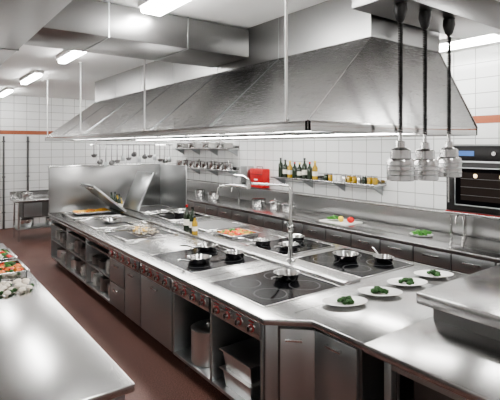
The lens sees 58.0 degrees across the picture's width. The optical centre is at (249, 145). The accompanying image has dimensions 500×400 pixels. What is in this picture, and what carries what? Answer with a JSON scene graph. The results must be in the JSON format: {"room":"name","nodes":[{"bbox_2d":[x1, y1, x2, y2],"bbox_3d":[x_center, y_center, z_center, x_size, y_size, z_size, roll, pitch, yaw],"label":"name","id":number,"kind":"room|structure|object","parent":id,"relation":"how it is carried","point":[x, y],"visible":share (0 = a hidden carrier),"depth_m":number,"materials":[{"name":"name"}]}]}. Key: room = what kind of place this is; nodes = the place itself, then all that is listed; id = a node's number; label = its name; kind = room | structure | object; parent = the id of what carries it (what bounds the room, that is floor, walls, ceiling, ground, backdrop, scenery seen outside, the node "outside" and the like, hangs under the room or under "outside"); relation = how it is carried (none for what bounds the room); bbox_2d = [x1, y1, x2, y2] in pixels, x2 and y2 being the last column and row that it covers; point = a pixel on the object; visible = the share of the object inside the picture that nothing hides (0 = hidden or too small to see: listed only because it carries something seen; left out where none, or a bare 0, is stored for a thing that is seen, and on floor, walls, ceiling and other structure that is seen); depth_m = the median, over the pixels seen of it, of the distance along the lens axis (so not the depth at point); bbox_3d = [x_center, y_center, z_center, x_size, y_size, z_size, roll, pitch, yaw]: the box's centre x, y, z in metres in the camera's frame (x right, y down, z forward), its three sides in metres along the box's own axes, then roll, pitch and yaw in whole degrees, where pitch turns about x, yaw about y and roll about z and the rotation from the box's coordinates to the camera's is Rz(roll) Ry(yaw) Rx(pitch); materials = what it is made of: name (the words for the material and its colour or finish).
{"room":"commercial kitchen","nodes":[
{"label":"commercial kitchen","id":0,"kind":"room"},
{"bbox_2d":[0,95,154,228],"bbox_3d":[-6.400,0.400,11.450,8.500,3.400,0.200,0,0,-37],"label":"wall","id":1,"kind":"structure","parent":0,"point":[21,117],"depth_m":11.94,"materials":[{"name":"tile"}]},
{"bbox_2d":[2,136,4,228],"bbox_3d":[-6.233,0.924,11.411,0.070,2.349,0.061,0,0,-37],"label":"pipe","id":2,"kind":"object","parent":1,"relation":"attached to","point":[3,141],"visible":1,"depth_m":11.38,"materials":[{"name":"metal"}]},
{"bbox_2d":[26,136,29,190],"bbox_3d":[-5.785,0.924,11.747,0.070,2.349,0.061,0,0,-37],"label":"pipe","id":3,"kind":"object","parent":1,"relation":"attached to","point":[27,141],"visible":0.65,"depth_m":11.72,"materials":[{"name":"metal"}]},
{"bbox_2d":[0,227,230,399],"bbox_3d":[-1.790,2.150,5.470,8.700,0.100,15.300,0,0,-37],"label":"floor","id":4,"kind":"structure","parent":0,"point":[156,373],"depth_m":5.05,"materials":[{"name":"brown tile"}]},
{"bbox_2d":[10,190,50,241],"bbox_3d":[-4.310,1.575,10.830,2.500,1.050,0.700,0,0,-37],"label":"worktable","id":5,"kind":"object","parent":4,"relation":"on","point":[38,206],"visible":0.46,"depth_m":10.14,"materials":[{"name":"metal"}]},
{"bbox_2d":[20,218,33,226],"bbox_3d":[-5.070,1.710,10.260,0.291,0.220,0.311,0,0,5],"label":"stock pot","id":6,"kind":"object","parent":5,"relation":"on","point":[26,222],"visible":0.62,"depth_m":10.15,"materials":[{"name":"metal"}]},
{"bbox_2d":[22,191,32,198],"bbox_3d":[-5.040,1.105,10.220,0.232,0.190,0.300,0,0,-37],"label":"stock pot","id":7,"kind":"object","parent":5,"relation":"on","point":[26,195],"visible":1,"depth_m":10.14,"materials":[{"name":"metal"}]},
{"bbox_2d":[45,217,50,224],"bbox_3d":[-4.640,1.715,10.520,0.252,0.210,0.291,0,0,2],"label":"stock pot","id":8,"kind":"object","parent":5,"relation":"on","point":[47,220],"visible":0.38,"depth_m":10.41,"materials":[{"name":"metal"}]},
{"bbox_2d":[0,243,134,399],"bbox_3d":[-2.321,1.650,3.557,1.255,0.900,4.125,0,0,-37],"label":"countertop","id":9,"kind":"structure","parent":4,"relation":"on","point":[45,354],"depth_m":2.56,"materials":[{"name":"metal"}]},
{"bbox_2d":[0,248,17,261],"bbox_3d":[-2.683,1.150,4.644,0.440,0.104,0.490,0,0,-37],"label":"tray","id":10,"kind":"object","parent":9,"relation":"on","point":[7,254],"visible":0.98,"depth_m":4.62,"materials":[{"name":"metal"}]},
{"bbox_2d":[0,259,29,281],"bbox_3d":[-2.323,1.147,4.164,0.440,0.105,0.490,0,0,-37],"label":"tray","id":11,"kind":"object","parent":9,"relation":"on","point":[12,269],"visible":1,"depth_m":4.09,"materials":[{"name":"metal"}]},
{"bbox_2d":[0,278,33,295],"bbox_3d":[-2.023,1.178,3.757,0.406,0.042,0.394,0,0,-37],"label":"pile","id":12,"kind":"object","parent":9,"relation":"on","point":[22,287],"visible":1,"depth_m":3.77,"materials":[{"name":"white food"}]},
{"bbox_2d":[48,163,466,399],"bbox_3d":[-0.694,1.230,5.989,2.224,1.740,6.875,0,0,-37],"label":"kitchen island","id":13,"kind":"object","parent":4,"relation":"on","point":[311,348],"visible":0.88,"depth_m":4.29,"materials":[{"name":"metal"}]},
{"bbox_2d":[55,229,63,240],"bbox_3d":[-3.293,1.562,7.924,0.230,0.176,0.230,0,0,-37],"label":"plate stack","id":14,"kind":"object","parent":13,"relation":"on","point":[58,231],"visible":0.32,"depth_m":7.88,"materials":[{"name":"white ceramic"}]},
{"bbox_2d":[57,247,65,257],"bbox_3d":[-3.277,1.850,7.936,0.232,0.200,0.300,0,0,-37],"label":"stock pot","id":15,"kind":"object","parent":13,"relation":"on","point":[60,250],"visible":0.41,"depth_m":7.84,"materials":[{"name":"metal"}]},
{"bbox_2d":[60,232,65,242],"bbox_3d":[-3.122,1.562,7.696,0.230,0.176,0.230,0,0,-37],"label":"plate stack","id":16,"kind":"object","parent":13,"relation":"on","point":[62,234],"visible":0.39,"depth_m":7.65,"materials":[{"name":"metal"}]},
{"bbox_2d":[71,256,78,268],"bbox_3d":[-2.764,1.850,7.252,0.232,0.200,0.300,0,0,-37],"label":"stock pot","id":17,"kind":"object","parent":13,"relation":"on","point":[73,259],"visible":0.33,"depth_m":7.16,"materials":[{"name":"metal"}]},
{"bbox_2d":[74,239,85,252],"bbox_3d":[-2.609,1.555,7.012,0.230,0.190,0.230,0,0,-37],"label":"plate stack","id":18,"kind":"object","parent":13,"relation":"on","point":[78,244],"visible":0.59,"depth_m":6.95,"materials":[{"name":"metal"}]},
{"bbox_2d":[75,259,85,271],"bbox_3d":[-2.593,1.862,7.024,0.240,0.176,0.240,0,0,-37],"label":"plate stack","id":19,"kind":"object","parent":13,"relation":"on","point":[78,262],"visible":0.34,"depth_m":6.97,"materials":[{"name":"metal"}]},
{"bbox_2d":[80,246,85,256],"bbox_3d":[-2.438,1.590,6.784,0.230,0.120,0.230,0,0,-37],"label":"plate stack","id":20,"kind":"object","parent":13,"relation":"on","point":[82,249],"visible":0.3,"depth_m":6.73,"materials":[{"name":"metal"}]},
{"bbox_2d":[81,264,85,276],"bbox_3d":[-2.422,1.876,6.796,0.240,0.148,0.240,0,0,-37],"label":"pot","id":21,"kind":"object","parent":13,"relation":"on","point":[83,267],"visible":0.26,"depth_m":6.73,"materials":[{"name":"grey metal"}]},
{"bbox_2d":[71,208,112,214],"bbox_3d":[-2.805,1.153,7.990,0.640,0.063,0.390,0,0,-37],"label":"tray","id":22,"kind":"object","parent":13,"relation":"on","point":[99,210],"visible":1,"depth_m":7.91,"materials":[{"name":"metal"}]},
{"bbox_2d":[93,272,102,285],"bbox_3d":[-2.080,1.876,6.340,0.240,0.148,0.240,0,0,-37],"label":"pot","id":23,"kind":"object","parent":13,"relation":"on","point":[96,277],"visible":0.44,"depth_m":6.28,"materials":[{"name":"grey metal"}]},
{"bbox_2d":[92,254,108,264],"bbox_3d":[-2.096,1.597,6.328,0.230,0.106,0.230,0,0,-37],"label":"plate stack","id":24,"kind":"object","parent":13,"relation":"on","point":[95,259],"visible":0.66,"depth_m":6.30,"materials":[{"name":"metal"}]},
{"bbox_2d":[99,258,109,268],"bbox_3d":[-1.925,1.597,6.100,0.230,0.106,0.230,0,0,-37],"label":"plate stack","id":25,"kind":"object","parent":13,"relation":"on","point":[102,263],"visible":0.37,"depth_m":6.05,"materials":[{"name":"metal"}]},
{"bbox_2d":[100,275,109,290],"bbox_3d":[-1.909,1.862,6.112,0.240,0.176,0.240,0,0,-37],"label":"pot","id":26,"kind":"object","parent":13,"relation":"on","point":[104,281],"visible":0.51,"depth_m":6.05,"materials":[{"name":"metal"}]},
{"bbox_2d":[90,218,121,223],"bbox_3d":[-2.211,1.151,6.987,0.445,0.089,0.324,0,0,-37],"label":"frying pan","id":27,"kind":"object","parent":13,"relation":"on","point":[108,220],"visible":0.95,"depth_m":6.99,"materials":[{"name":"metal"}]},
{"bbox_2d":[106,259,109,273],"bbox_3d":[-1.754,1.569,5.872,0.230,0.162,0.230,0,0,-37],"label":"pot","id":28,"kind":"object","parent":13,"relation":"on","point":[108,260],"visible":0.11,"depth_m":5.82,"materials":[{"name":"grey metal"}]},
{"bbox_2d":[114,220,161,236],"bbox_3d":[-1.530,1.079,6.008,0.564,0.199,0.456,0,0,-37],"label":"basket","id":29,"kind":"object","parent":13,"relation":"on","point":[145,228],"visible":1,"depth_m":6.00,"materials":[{"name":"metal"}]},
{"bbox_2d":[161,210,184,217],"bbox_3d":[-1.229,1.131,7.529,0.444,0.129,0.271,0,0,-30],"label":"saucepan","id":30,"kind":"object","parent":13,"relation":"on","point":[177,214],"visible":0.74,"depth_m":7.49,"materials":[{"name":"metal"}]},
{"bbox_2d":[183,204,189,229],"bbox_3d":[-0.892,1.000,6.356,0.092,0.350,0.091,0,0,-37],"label":"bottle","id":31,"kind":"object","parent":13,"relation":"on","point":[186,213],"visible":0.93,"depth_m":6.32,"materials":[{"name":"green glass"}]},
{"bbox_2d":[189,207,195,231],"bbox_3d":[-0.788,1.005,6.184,0.092,0.340,0.091,0,0,-37],"label":"bottle","id":32,"kind":"object","parent":13,"relation":"on","point":[191,217],"visible":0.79,"depth_m":6.15,"materials":[{"name":"green glass"}]},
{"bbox_2d":[177,254,210,264],"bbox_3d":[-0.595,1.147,4.579,0.430,0.094,0.252,0,0,-37],"label":"frying pan","id":33,"kind":"object","parent":13,"relation":"on","point":[196,259],"visible":1,"depth_m":4.58,"materials":[{"name":"metal"}]},
{"bbox_2d":[192,216,197,233],"bbox_3d":[-0.738,1.055,6.034,0.078,0.240,0.077,0,0,-37],"label":"bottle","id":34,"kind":"object","parent":13,"relation":"on","point":[194,223],"visible":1,"depth_m":6.01,"materials":[{"name":"glass"}]},
{"bbox_2d":[180,243,217,251],"bbox_3d":[-0.570,1.149,5.135,0.443,0.089,0.252,0,0,-37],"label":"frying pan","id":35,"kind":"object","parent":13,"relation":"on","point":[204,247],"visible":0.92,"depth_m":5.13,"materials":[{"name":"metal"}]},
{"bbox_2d":[191,319,209,367],"bbox_3d":[-0.376,1.770,4.118,0.330,0.360,0.330,0,0,8],"label":"stock pot","id":36,"kind":"object","parent":13,"relation":"on","point":[200,330],"visible":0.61,"depth_m":3.98,"materials":[{"name":"metal"}]},
{"bbox_2d":[209,246,245,258],"bbox_3d":[-0.253,1.147,4.857,0.410,0.094,0.231,0,0,3],"label":"frying pan","id":37,"kind":"object","parent":13,"relation":"on","point":[231,253],"visible":1,"depth_m":4.90,"materials":[{"name":"metal"}]},
{"bbox_2d":[212,227,260,239],"bbox_3d":[-0.189,1.164,6.027,0.470,0.071,0.470,0,0,-37],"label":"tray","id":38,"kind":"object","parent":13,"relation":"on","point":[233,233],"visible":1,"depth_m":5.95,"materials":[{"name":"metal"}]},
{"bbox_2d":[219,337,259,399],"bbox_3d":[0.086,1.800,3.677,0.530,0.299,0.420,0,0,-37],"label":"storage container","id":39,"kind":"object","parent":13,"relation":"on","point":[241,369],"visible":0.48,"depth_m":3.54,"materials":[{"name":"metal"}]},
{"bbox_2d":[238,237,270,244],"bbox_3d":[0.068,1.149,5.511,0.392,0.089,0.212,0,0,12],"label":"frying pan","id":40,"kind":"object","parent":13,"relation":"on","point":[259,241],"visible":1,"depth_m":5.46,"materials":[{"name":"metal"}]},
{"bbox_2d":[216,174,295,261],"bbox_3d":[0.026,0.736,4.790,0.949,0.877,0.214,0,0,32],"label":"tap","id":41,"kind":"object","parent":13,"relation":"on","point":[249,183],"visible":1,"depth_m":4.60,"materials":[{"name":"metal"}]},
{"bbox_2d":[271,268,299,281],"bbox_3d":[0.269,1.147,4.001,0.410,0.094,0.262,0,0,-37],"label":"frying pan","id":42,"kind":"object","parent":13,"relation":"on","point":[286,275],"visible":1,"depth_m":4.09,"materials":[{"name":"metal"}]},
{"bbox_2d":[274,242,298,250],"bbox_3d":[0.377,1.147,5.183,0.420,0.094,0.242,0,0,-37],"label":"frying pan","id":43,"kind":"object","parent":13,"relation":"on","point":[283,245],"visible":0.78,"depth_m":5.18,"materials":[{"name":"metal"}]},
{"bbox_2d":[271,234,304,241],"bbox_3d":[0.497,1.144,5.623,0.430,0.099,0.252,0,0,-37],"label":"frying pan","id":44,"kind":"object","parent":13,"relation":"on","point":[296,237],"visible":0.77,"depth_m":5.62,"materials":[{"name":"metal"}]},
{"bbox_2d":[322,295,367,307],"bbox_3d":[0.716,1.169,3.412,0.338,0.061,0.263,0,0,-37],"label":"serving dish","id":45,"kind":"object","parent":13,"relation":"on","point":[344,301],"visible":1,"depth_m":3.41,"materials":[{"name":"white ceramic"}]},
{"bbox_2d":[333,250,358,261],"bbox_3d":[1.015,1.144,4.670,0.272,0.099,0.444,0,0,-5],"label":"frying pan","id":46,"kind":"object","parent":13,"relation":"on","point":[340,255],"visible":1,"depth_m":4.73,"materials":[{"name":"metal"}]},
{"bbox_2d":[358,285,402,296],"bbox_3d":[1.048,1.168,3.636,0.356,0.063,0.237,0,0,0],"label":"serving dish","id":47,"kind":"object","parent":13,"relation":"on","point":[375,291],"visible":1,"depth_m":3.63,"materials":[{"name":"white ceramic"}]},
{"bbox_2d":[372,247,393,263],"bbox_3d":[1.399,1.149,4.748,0.212,0.089,0.392,0,0,12],"label":"frying pan","id":48,"kind":"object","parent":13,"relation":"on","point":[380,258],"visible":1,"depth_m":4.70,"materials":[{"name":"metal"}]},
{"bbox_2d":[387,277,426,286],"bbox_3d":[1.356,1.168,3.892,0.335,0.063,0.266,0,0,-37],"label":"serving dish","id":49,"kind":"object","parent":13,"relation":"on","point":[401,281],"visible":1,"depth_m":3.89,"materials":[{"name":"white ceramic"}]},
{"bbox_2d":[414,269,453,278],"bbox_3d":[1.684,1.170,4.138,0.322,0.059,0.282,0,0,-37],"label":"serving dish","id":50,"kind":"object","parent":13,"relation":"on","point":[433,274],"visible":1,"depth_m":4.13,"materials":[{"name":"white ceramic"}]},
{"bbox_2d":[363,316,499,399],"bbox_3d":[1.834,1.644,2.821,1.980,0.912,1.212,0,0,-37],"label":"work table","id":51,"kind":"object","parent":4,"relation":"on","point":[444,361],"depth_m":2.59,"materials":[{"name":"metal"}]},
{"bbox_2d":[416,264,499,340],"bbox_3d":[2.065,1.094,2.980,1.360,0.188,1.290,0,0,-37],"label":"shelf","id":52,"kind":"object","parent":51,"relation":"on","point":[471,302],"visible":1,"depth_m":2.98,"materials":[{"name":"metal"}]},
{"bbox_2d":[0,0,499,99],"bbox_3d":[-1.790,-1.350,5.470,8.700,0.100,15.300,0,0,-37],"label":"ceiling","id":53,"kind":"structure","parent":0,"point":[64,79],"depth_m":6.70,"materials":[{"name":"paint"}]},
{"bbox_2d":[0,87,13,96],"bbox_3d":[-5.710,-1.250,10.530,0.150,0.099,1.340,0,0,-37],"label":"fluorescent ceiling light","id":54,"kind":"object","parent":53,"relation":"attached to","point":[7,90],"visible":1,"depth_m":10.18,"materials":[{"name":"paint"}]},
{"bbox_2d":[19,70,43,84],"bbox_3d":[-4.030,-1.250,8.290,0.150,0.099,1.340,0,0,-37],"label":"fluorescent ceiling light","id":55,"kind":"object","parent":53,"relation":"attached to","point":[35,74],"visible":1,"depth_m":8.02,"materials":[{"name":"paint"}]},
{"bbox_2d":[46,78,48,136],"bbox_3d":[-3.904,-0.735,8.697,0.060,1.128,0.060,0,0,-37],"label":"rod","id":56,"kind":"object","parent":53,"relation":"hanging from","point":[47,79],"visible":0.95,"depth_m":8.69,"materials":[{"name":"white metal"}]},
{"bbox_2d":[56,50,85,63],"bbox_3d":[-2.350,-1.250,6.050,0.150,0.099,1.340,0,0,-37],"label":"fluorescent ceiling light","id":57,"kind":"object","parent":53,"relation":"attached to","point":[66,56],"visible":0.49,"depth_m":6.17,"materials":[{"name":"paint"}]},
{"bbox_2d":[79,62,82,134],"bbox_3d":[-2.626,-0.735,6.993,0.060,1.128,0.060,0,0,-37],"label":"rod","id":58,"kind":"object","parent":53,"relation":"hanging from","point":[80,63],"visible":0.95,"depth_m":6.98,"materials":[{"name":"white metal"}]},
{"bbox_2d":[0,0,248,66],"bbox_3d":[-0.704,-1.120,2.659,3.865,0.330,8.100,0,0,-37],"label":"duct","id":59,"kind":"object","parent":53,"relation":"attached to","point":[91,26],"depth_m":4.23,"materials":[{"name":"silver metal"}]},
{"bbox_2d":[143,59,145,130],"bbox_3d":[-1.186,-0.735,5.073,0.060,1.128,0.060,0,0,-37],"label":"rod","id":60,"kind":"object","parent":53,"relation":"hanging from","point":[144,129],"visible":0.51,"depth_m":5.06,"materials":[{"name":"white metal"}]},
{"bbox_2d":[138,0,189,15],"bbox_3d":[-0.520,-1.250,3.610,0.240,0.099,1.340,0,0,-37],"label":"fluorescent ceiling light","id":61,"kind":"object","parent":53,"relation":"attached to","point":[153,7],"visible":1,"depth_m":3.91,"materials":[{"name":"paint"}]},
{"bbox_2d":[45,0,477,141],"bbox_3d":[-0.915,-0.700,6.554,2.249,1.199,7.316,0,0,-37],"label":"extractor hood","id":62,"kind":"object","parent":53,"relation":"attached to","point":[343,60],"visible":0.99,"depth_m":4.07,"materials":[{"name":"metal"}]},
{"bbox_2d":[90,144,170,166],"bbox_3d":[-2.142,0.132,8.356,1.600,0.501,0.108,0,0,-37],"label":"utensil rail","id":63,"kind":"object","parent":62,"relation":"attached to","point":[134,154],"visible":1,"depth_m":8.30,"materials":[{"name":"metal"}]},
{"bbox_2d":[283,0,288,121],"bbox_3d":[0.254,-0.735,3.153,0.060,1.128,0.060,0,0,-37],"label":"rod","id":64,"kind":"object","parent":53,"relation":"hanging from","point":[286,1],"visible":0.89,"depth_m":3.15,"materials":[{"name":"white metal"}]},
{"bbox_2d":[352,0,499,38],"bbox_3d":[1.560,-1.175,3.795,1.650,0.249,0.400,0,0,-37],"label":"ceiling beam","id":65,"kind":"structure","parent":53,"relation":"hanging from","point":[473,18],"depth_m":3.72,"materials":[{"name":"white paint"}]},
{"bbox_2d":[386,2,414,180],"bbox_3d":[1.112,-0.397,3.334,0.203,1.305,0.203,0,0,-37],"label":"heat lamp","id":66,"kind":"object","parent":65,"relation":"hanging from","point":[400,165],"depth_m":3.30,"materials":[{"name":"silver metal"}]},
{"bbox_2d":[414,10,438,180],"bbox_3d":[1.368,-0.392,3.526,0.203,1.315,0.203,0,0,-37],"label":"heat lamp","id":67,"kind":"object","parent":65,"relation":"hanging from","point":[426,165],"depth_m":3.49,"materials":[{"name":"metal"}]},
{"bbox_2d":[437,18,461,177],"bbox_3d":[1.648,-0.397,3.736,0.203,1.305,0.203,0,0,-37],"label":"heat lamp","id":68,"kind":"object","parent":65,"relation":"hanging from","point":[450,163],"depth_m":3.70,"materials":[{"name":"silver metal"}]},
{"bbox_2d":[439,32,499,51],"bbox_3d":[2.410,-1.250,5.620,0.240,0.099,1.340,0,0,-37],"label":"fluorescent ceiling light","id":69,"kind":"object","parent":53,"relation":"attached to","point":[456,43],"visible":0.32,"depth_m":5.30,"materials":[{"name":"plastic"}]},
{"bbox_2d":[155,44,499,209],"bbox_3d":[1.610,0.400,8.020,0.200,3.400,15.300,0,0,-37],"label":"wall","id":70,"kind":"structure","parent":0,"point":[475,72],"depth_m":7.36,"materials":[{"name":"tile"}]},
{"bbox_2d":[172,146,238,155],"bbox_3d":[-1.178,0.115,11.304,0.319,0.250,2.700,0,0,-37],"label":"wall shelf","id":71,"kind":"object","parent":70,"relation":"attached to","point":[234,150],"visible":0.76,"depth_m":10.98,"materials":[{"name":"metal"}]},
{"bbox_2d":[176,141,184,147],"bbox_3d":[-1.882,-0.045,12.226,0.291,0.190,0.252,0,0,14],"label":"stock pot","id":72,"kind":"object","parent":71,"relation":"in","point":[178,144],"visible":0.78,"depth_m":12.12,"materials":[{"name":"metal"}]},
{"bbox_2d":[188,141,196,147],"bbox_3d":[-1.486,-0.045,11.698,0.291,0.190,0.252,0,0,14],"label":"stock pot","id":73,"kind":"object","parent":71,"relation":"in","point":[190,144],"visible":0.78,"depth_m":11.59,"materials":[{"name":"metal"}]},
{"bbox_2d":[201,141,210,147],"bbox_3d":[-1.090,-0.045,11.170,0.291,0.190,0.252,0,0,14],"label":"stock pot","id":74,"kind":"object","parent":71,"relation":"in","point":[203,144],"visible":0.73,"depth_m":11.06,"materials":[{"name":"metal"}]},
{"bbox_2d":[215,140,225,147],"bbox_3d":[-0.694,-0.045,10.642,0.291,0.190,0.252,0,0,14],"label":"stock pot","id":75,"kind":"object","parent":71,"relation":"in","point":[220,143],"visible":0.82,"depth_m":10.54,"materials":[{"name":"metal"}]},
{"bbox_2d":[223,143,233,147],"bbox_3d":[-0.496,-0.011,10.378,0.240,0.120,0.240,0,0,-37],"label":"plate stack","id":76,"kind":"object","parent":71,"relation":"on","point":[226,145],"visible":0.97,"depth_m":10.29,"materials":[{"name":"white ceramic"}]},
{"bbox_2d":[187,167,238,177],"bbox_3d":[-1.178,0.615,11.304,0.319,0.250,2.700,0,0,-37],"label":"wall shelf","id":77,"kind":"object","parent":70,"relation":"attached to","point":[236,169],"visible":0.57,"depth_m":10.77,"materials":[{"name":"metal"}]},
{"bbox_2d":[194,159,201,167],"bbox_3d":[-1.288,0.440,11.434,0.252,0.220,0.291,0,0,2],"label":"stock pot","id":78,"kind":"object","parent":77,"relation":"in","point":[197,164],"visible":0.83,"depth_m":11.33,"materials":[{"name":"metal"}]},
{"bbox_2d":[201,161,208,167],"bbox_3d":[-1.090,0.468,11.170,0.252,0.163,0.291,0,0,2],"label":"stock pot","id":79,"kind":"object","parent":77,"relation":"in","point":[204,164],"visible":0.59,"depth_m":11.06,"materials":[{"name":"metal"}]},
{"bbox_2d":[208,160,217,168],"bbox_3d":[-0.892,0.440,10.906,0.252,0.220,0.291,0,0,2],"label":"stock pot","id":80,"kind":"object","parent":77,"relation":"in","point":[211,164],"visible":0.82,"depth_m":10.80,"materials":[{"name":"metal"}]},
{"bbox_2d":[215,162,222,169],"bbox_3d":[-0.694,0.468,10.642,0.252,0.163,0.291,0,0,2],"label":"stock pot","id":81,"kind":"object","parent":77,"relation":"in","point":[219,165],"visible":0.68,"depth_m":10.53,"materials":[{"name":"metal"}]},
{"bbox_2d":[223,160,233,169],"bbox_3d":[-0.496,0.440,10.378,0.252,0.220,0.291,0,0,2],"label":"stock pot","id":82,"kind":"object","parent":77,"relation":"in","point":[228,165],"visible":1,"depth_m":10.28,"materials":[{"name":"metal"}]},
{"bbox_2d":[241,166,253,184],"bbox_3d":[-0.065,0.645,9.932,0.184,0.410,0.270,0,0,-37],"label":"paper towel dispenser","id":83,"kind":"object","parent":70,"relation":"attached to","point":[245,170],"visible":0.66,"depth_m":9.85,"materials":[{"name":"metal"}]},
{"bbox_2d":[250,166,269,187],"bbox_3d":[0.201,0.656,9.557,0.209,0.448,0.450,0,0,-37],"label":"box","id":84,"kind":"object","parent":70,"relation":"attached to","point":[260,175],"visible":0.95,"depth_m":9.42,"materials":[{"name":"plastic"}]},
{"bbox_2d":[270,175,386,195],"bbox_3d":[1.282,0.665,8.024,0.319,0.250,2.500,0,0,-37],"label":"wall shelf","id":85,"kind":"object","parent":70,"relation":"attached to","point":[378,187],"visible":0.69,"depth_m":7.72,"materials":[{"name":"metal"}]},
{"bbox_2d":[278,158,282,176],"bbox_3d":[0.606,0.415,8.892,0.096,0.368,0.094,0,0,-37],"label":"bottle","id":86,"kind":"object","parent":85,"relation":"on","point":[280,165],"visible":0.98,"depth_m":8.86,"materials":[{"name":"green glass"}]},
{"bbox_2d":[283,160,287,176],"bbox_3d":[0.687,0.432,8.784,0.098,0.335,0.096,0,0,-37],"label":"bottle","id":87,"kind":"object","parent":85,"relation":"on","point":[285,165],"visible":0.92,"depth_m":8.74,"materials":[{"name":"green glass"}]},
{"bbox_2d":[287,161,291,176],"bbox_3d":[0.768,0.441,8.676,0.098,0.318,0.096,0,0,-37],"label":"bottle","id":88,"kind":"object","parent":85,"relation":"on","point":[289,168],"visible":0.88,"depth_m":8.64,"materials":[{"name":"glass"}]},
{"bbox_2d":[292,162,296,177],"bbox_3d":[0.849,0.452,8.568,0.096,0.296,0.094,0,0,-37],"label":"bottle","id":89,"kind":"object","parent":85,"relation":"on","point":[294,168],"visible":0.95,"depth_m":8.53,"materials":[{"name":"green glass"}]},
{"bbox_2d":[297,162,301,177],"bbox_3d":[0.930,0.454,8.460,0.098,0.291,0.096,0,0,-37],"label":"bottle","id":90,"kind":"object","parent":85,"relation":"on","point":[299,168],"visible":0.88,"depth_m":8.42,"materials":[{"name":"green glass"}]},
{"bbox_2d":[302,158,306,178],"bbox_3d":[1.011,0.411,8.352,0.098,0.377,0.096,0,0,-37],"label":"bottle","id":91,"kind":"object","parent":85,"relation":"on","point":[304,166],"visible":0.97,"depth_m":8.32,"materials":[{"name":"green glass"}]},
{"bbox_2d":[307,162,311,178],"bbox_3d":[1.092,0.445,8.244,0.096,0.308,0.094,0,0,-37],"label":"bottle","id":92,"kind":"object","parent":85,"relation":"on","point":[309,168],"visible":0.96,"depth_m":8.21,"materials":[{"name":"green glass"}]},
{"bbox_2d":[312,161,317,178],"bbox_3d":[1.173,0.433,8.136,0.098,0.332,0.096,0,0,-37],"label":"bottle","id":93,"kind":"object","parent":85,"relation":"on","point":[315,168],"visible":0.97,"depth_m":8.10,"materials":[{"name":"glass"}]},
{"bbox_2d":[372,176,377,183],"bbox_3d":[1.972,0.537,7.104,0.084,0.125,0.084,0,0,-37],"label":"spice jar","id":94,"kind":"object","parent":85,"relation":"on","point":[375,178],"visible":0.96,"depth_m":7.07,"materials":[{"name":"glass"}]},
{"bbox_2d":[187,179,499,274],"bbox_3d":[0.641,1.500,8.287,0.970,1.200,12.090,0,0,-37],"label":"countertop","id":95,"kind":"structure","parent":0,"point":[385,227],"depth_m":6.69,"materials":[{"name":"metal"}]},
{"bbox_2d":[195,189,204,195],"bbox_3d":[-1.200,1.128,10.850,0.252,0.143,0.291,0,0,2],"label":"stock pot","id":96,"kind":"object","parent":95,"relation":"on","point":[200,192],"visible":1,"depth_m":10.75,"materials":[{"name":"metal"}]},
{"bbox_2d":[208,191,216,198],"bbox_3d":[-0.840,1.128,10.370,0.272,0.143,0.301,0,0,4],"label":"stock pot","id":97,"kind":"object","parent":95,"relation":"on","point":[212,194],"visible":0.7,"depth_m":10.25,"materials":[{"name":"metal"}]},
{"bbox_2d":[252,198,265,206],"bbox_3d":[0.180,1.128,9.010,0.291,0.143,0.311,0,0,5],"label":"stock pot","id":98,"kind":"object","parent":95,"relation":"on","point":[256,202],"visible":1,"depth_m":8.90,"materials":[{"name":"metal"}]},
{"bbox_2d":[269,198,280,209],"bbox_3d":[0.480,1.099,8.610,0.212,0.200,0.280,0,0,-37],"label":"stock pot","id":99,"kind":"object","parent":95,"relation":"on","point":[274,204],"visible":1,"depth_m":8.53,"materials":[{"name":"metal"}]},
{"bbox_2d":[282,200,295,211],"bbox_3d":[0.720,1.099,8.290,0.252,0.200,0.291,0,0,2],"label":"stock pot","id":100,"kind":"object","parent":95,"relation":"on","point":[285,204],"visible":0.77,"depth_m":8.20,"materials":[{"name":"metal"}]},
{"bbox_2d":[319,219,362,225],"bbox_3d":[1.425,1.190,7.100,0.400,0.020,0.550,0,0,-37],"label":"chopping board","id":101,"kind":"object","parent":95,"relation":"on","point":[344,222],"visible":0.73,"depth_m":6.98,"materials":[{"name":"white plastic"}]},
{"bbox_2d":[409,230,432,236],"bbox_3d":[2.290,1.162,6.030,0.300,0.074,0.300,0,0,-37],"label":"plate","id":102,"kind":"object","parent":95,"relation":"on","point":[424,233],"visible":1,"depth_m":5.99,"materials":[{"name":"white ceramic"}]},
{"bbox_2d":[455,215,465,238],"bbox_3d":[2.687,1.028,5.766,0.242,0.341,0.060,0,0,-37],"label":"tap","id":103,"kind":"object","parent":95,"relation":"on","point":[457,216],"visible":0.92,"depth_m":5.81,"materials":[{"name":"metal"}]},
{"bbox_2d":[444,144,499,240],"bbox_3d":[2.913,0.590,5.422,0.492,1.220,1.020,0,0,-37],"label":"oven","id":104,"kind":"object","parent":95,"relation":"on","point":[476,193],"visible":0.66,"depth_m":5.39,"materials":[{"name":"metal"}]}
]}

